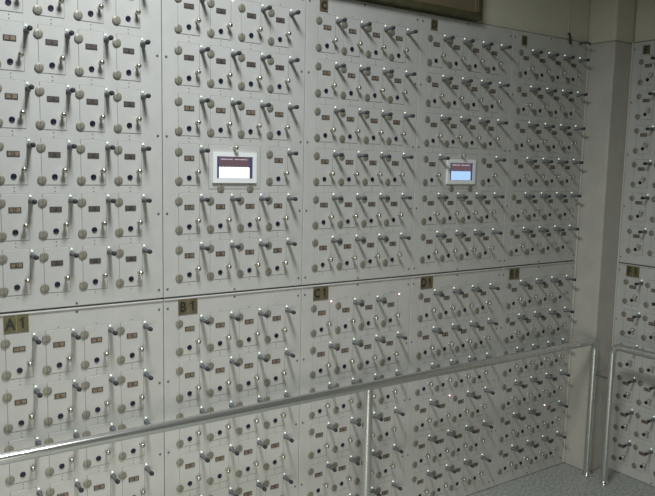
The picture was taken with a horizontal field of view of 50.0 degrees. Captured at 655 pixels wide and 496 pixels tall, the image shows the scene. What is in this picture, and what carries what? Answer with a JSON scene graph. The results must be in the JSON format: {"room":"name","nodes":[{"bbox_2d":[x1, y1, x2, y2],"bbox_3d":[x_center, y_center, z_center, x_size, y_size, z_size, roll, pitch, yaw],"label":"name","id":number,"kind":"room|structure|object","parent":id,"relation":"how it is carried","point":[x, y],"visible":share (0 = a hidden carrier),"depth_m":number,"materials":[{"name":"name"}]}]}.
{"room":"control room","nodes":[
{"label":"control room","id":0,"kind":"room"},
{"bbox_2d":[356,0,589,41],"bbox_3d":[-0.824,-0.356,2.509,6.300,3.300,0.436,-3,8,-34],"label":"wall","id":1,"kind":"structure","parent":0,"point":[550,18],"depth_m":3.42,"materials":[{"name":"paint"}]},
{"bbox_2d":[0,0,162,313],"bbox_3d":[-0.873,-0.383,2.344,0.570,1.134,0.370,-3,8,-34],"label":"control panel","id":2,"kind":"object","parent":1,"relation":"attached to","point":[81,82],"visible":1,"depth_m":2.25,"materials":[{"name":"grey metal"}]},
{"bbox_2d":[161,0,305,298],"bbox_3d":[-0.399,-0.410,2.665,0.570,1.134,0.370,-3,8,-34],"label":"control panel","id":3,"kind":"object","parent":1,"relation":"attached to","point":[233,71],"visible":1,"depth_m":2.55,"materials":[{"name":"grey metal"}]},
{"bbox_2d":[300,0,419,285],"bbox_3d":[0.075,-0.438,2.985,0.570,1.134,0.370,-3,8,-34],"label":"control panel","id":4,"kind":"object","parent":1,"relation":"attached to","point":[361,58],"visible":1,"depth_m":2.86,"materials":[{"name":"grey metal"}]},
{"bbox_2d":[365,0,482,20],"bbox_3d":[0.157,-1.298,2.760,1.295,0.620,0.036,-3,8,-34],"label":"framed board","id":5,"kind":"object","parent":1,"relation":"attached to","point":[472,10],"visible":1,"depth_m":3.03,"materials":[{"name":"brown wood"}]},
{"bbox_2d":[409,12,512,275],"bbox_3d":[0.552,-0.466,3.308,0.578,1.134,0.370,-3,8,-34],"label":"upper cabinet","id":6,"kind":"object","parent":1,"relation":"attached to","point":[464,67],"visible":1,"depth_m":3.19,"materials":[{"name":"grey metal"}]},
{"bbox_2d":[500,30,589,267],"bbox_3d":[1.027,-0.493,3.630,0.566,1.134,0.370,-3,8,-34],"label":"upper cabinet","id":7,"kind":"object","parent":1,"relation":"attached to","point":[548,74],"visible":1,"depth_m":3.51,"materials":[{"name":"grey metal"}]},
{"bbox_2d":[568,0,571,43],"bbox_3d":[1.229,-1.550,3.475,0.016,1.053,0.027,-3,8,-34],"label":"hanging cable","id":8,"kind":"object","parent":1,"relation":"attached to","point":[569,34],"visible":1,"depth_m":3.52,"materials":[{"name":"plastic"}]},
{"bbox_2d":[562,44,589,462],"bbox_3d":[1.323,0.063,3.759,0.010,2.259,0.026,-3,8,-34],"label":"trim","id":9,"kind":"structure","parent":1,"relation":"attached to","point":[588,52],"depth_m":3.74,"materials":[{"name":"grey metal"}]},
{"bbox_2d":[467,462,654,495],"bbox_3d":[0.409,1.583,0.855,6.300,0.120,4.950,-3,8,-34],"label":"floor","id":10,"kind":"structure","parent":0,"point":[562,479],"depth_m":3.61,"materials":[{"name":"carpet"}]},
{"bbox_2d":[0,299,163,495],"bbox_3d":[-0.896,0.740,2.474,0.570,1.128,0.370,-3,8,-34],"label":"control panel","id":11,"kind":"object","parent":10,"relation":"on","point":[68,373],"visible":0.9,"depth_m":2.34,"materials":[{"name":"grey metal"}]},
{"bbox_2d":[161,286,301,495],"bbox_3d":[-0.422,0.713,2.795,0.570,1.128,0.370,-3,8,-34],"label":"control panel","id":12,"kind":"object","parent":10,"relation":"on","point":[221,351],"visible":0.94,"depth_m":2.66,"materials":[{"name":"grey metal"}]},
{"bbox_2d":[0,338,606,495],"bbox_3d":[-0.108,0.928,2.639,3.708,0.747,0.118,-3,8,-34],"label":"handrail","id":13,"kind":"object","parent":10,"relation":"on","point":[54,448],"visible":1,"depth_m":2.76,"materials":[{"name":"silver metal"}]},
{"bbox_2d":[298,276,410,495],"bbox_3d":[0.052,0.685,3.116,0.570,1.128,0.370,-3,8,-34],"label":"control panel","id":14,"kind":"object","parent":10,"relation":"on","point":[353,332],"visible":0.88,"depth_m":2.98,"materials":[{"name":"grey metal"}]},
{"bbox_2d":[403,268,501,495],"bbox_3d":[0.529,0.657,3.439,0.578,1.128,0.370,-3,8,-34],"label":"control panel","id":15,"kind":"object","parent":10,"relation":"on","point":[454,316],"visible":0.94,"depth_m":3.32,"materials":[{"name":"grey metal"}]},
{"bbox_2d":[491,261,575,486],"bbox_3d":[1.004,0.630,3.761,0.566,1.128,0.370,-3,8,-34],"label":"control panel","id":16,"kind":"object","parent":10,"relation":"on","point":[535,308],"visible":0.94,"depth_m":3.64,"materials":[{"name":"grey metal"}]},
{"bbox_2d":[599,344,654,484],"bbox_3d":[1.853,0.928,2.989,0.047,0.747,1.524,-3,8,-34],"label":"handrail","id":17,"kind":"object","parent":10,"relation":"on","point":[614,349],"visible":1,"depth_m":3.57,"materials":[{"name":"silver metal"}]},
{"bbox_2d":[608,263,654,486],"bbox_3d":[1.791,0.662,3.620,0.370,1.128,0.570,-3,8,-34],"label":"control panel","id":18,"kind":"object","parent":10,"relation":"on","point":[632,441],"visible":0.9,"depth_m":3.66,"materials":[{"name":"painted metal"},{"name":"dark metal"},{"name":"chrome"}]},
{"bbox_2d":[611,42,633,346],"bbox_3d":[1.538,0.073,3.714,0.012,2.259,0.008,-3,8,-34],"label":"trim","id":19,"kind":"structure","parent":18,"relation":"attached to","point":[632,51],"depth_m":3.67,"materials":[{"name":"grey metal"}]},
{"bbox_2d":[634,0,654,42],"bbox_3d":[2.832,-0.245,2.202,0.446,3.300,4.830,-3,8,-34],"label":"wall","id":20,"kind":"structure","parent":0,"point":[645,12],"depth_m":3.54,"materials":[{"name":"paint"}]},
{"bbox_2d":[564,41,631,470],"bbox_3d":[1.481,0.048,3.962,0.478,2.256,0.467,-3,8,-34],"label":"pillar","id":21,"kind":"structure","parent":20,"relation":"attached to","point":[610,62],"depth_m":3.67,"materials":[{"name":"beige paint"}]},
{"bbox_2d":[588,0,636,43],"bbox_3d":[1.515,-1.590,3.776,0.472,1.042,0.461,-3,8,-34],"label":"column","id":22,"kind":"structure","parent":20,"relation":"attached to","point":[609,20],"depth_m":3.56,"materials":[{"name":"paint"}]},
{"bbox_2d":[619,40,654,267],"bbox_3d":[1.815,-0.461,3.490,0.370,1.134,0.570,-3,8,-34],"label":"upper cabinet","id":23,"kind":"object","parent":20,"relation":"attached to","point":[637,243],"visible":1,"depth_m":3.58,"materials":[{"name":"painted metal"},{"name":"dark metal"},{"name":"chrome"}]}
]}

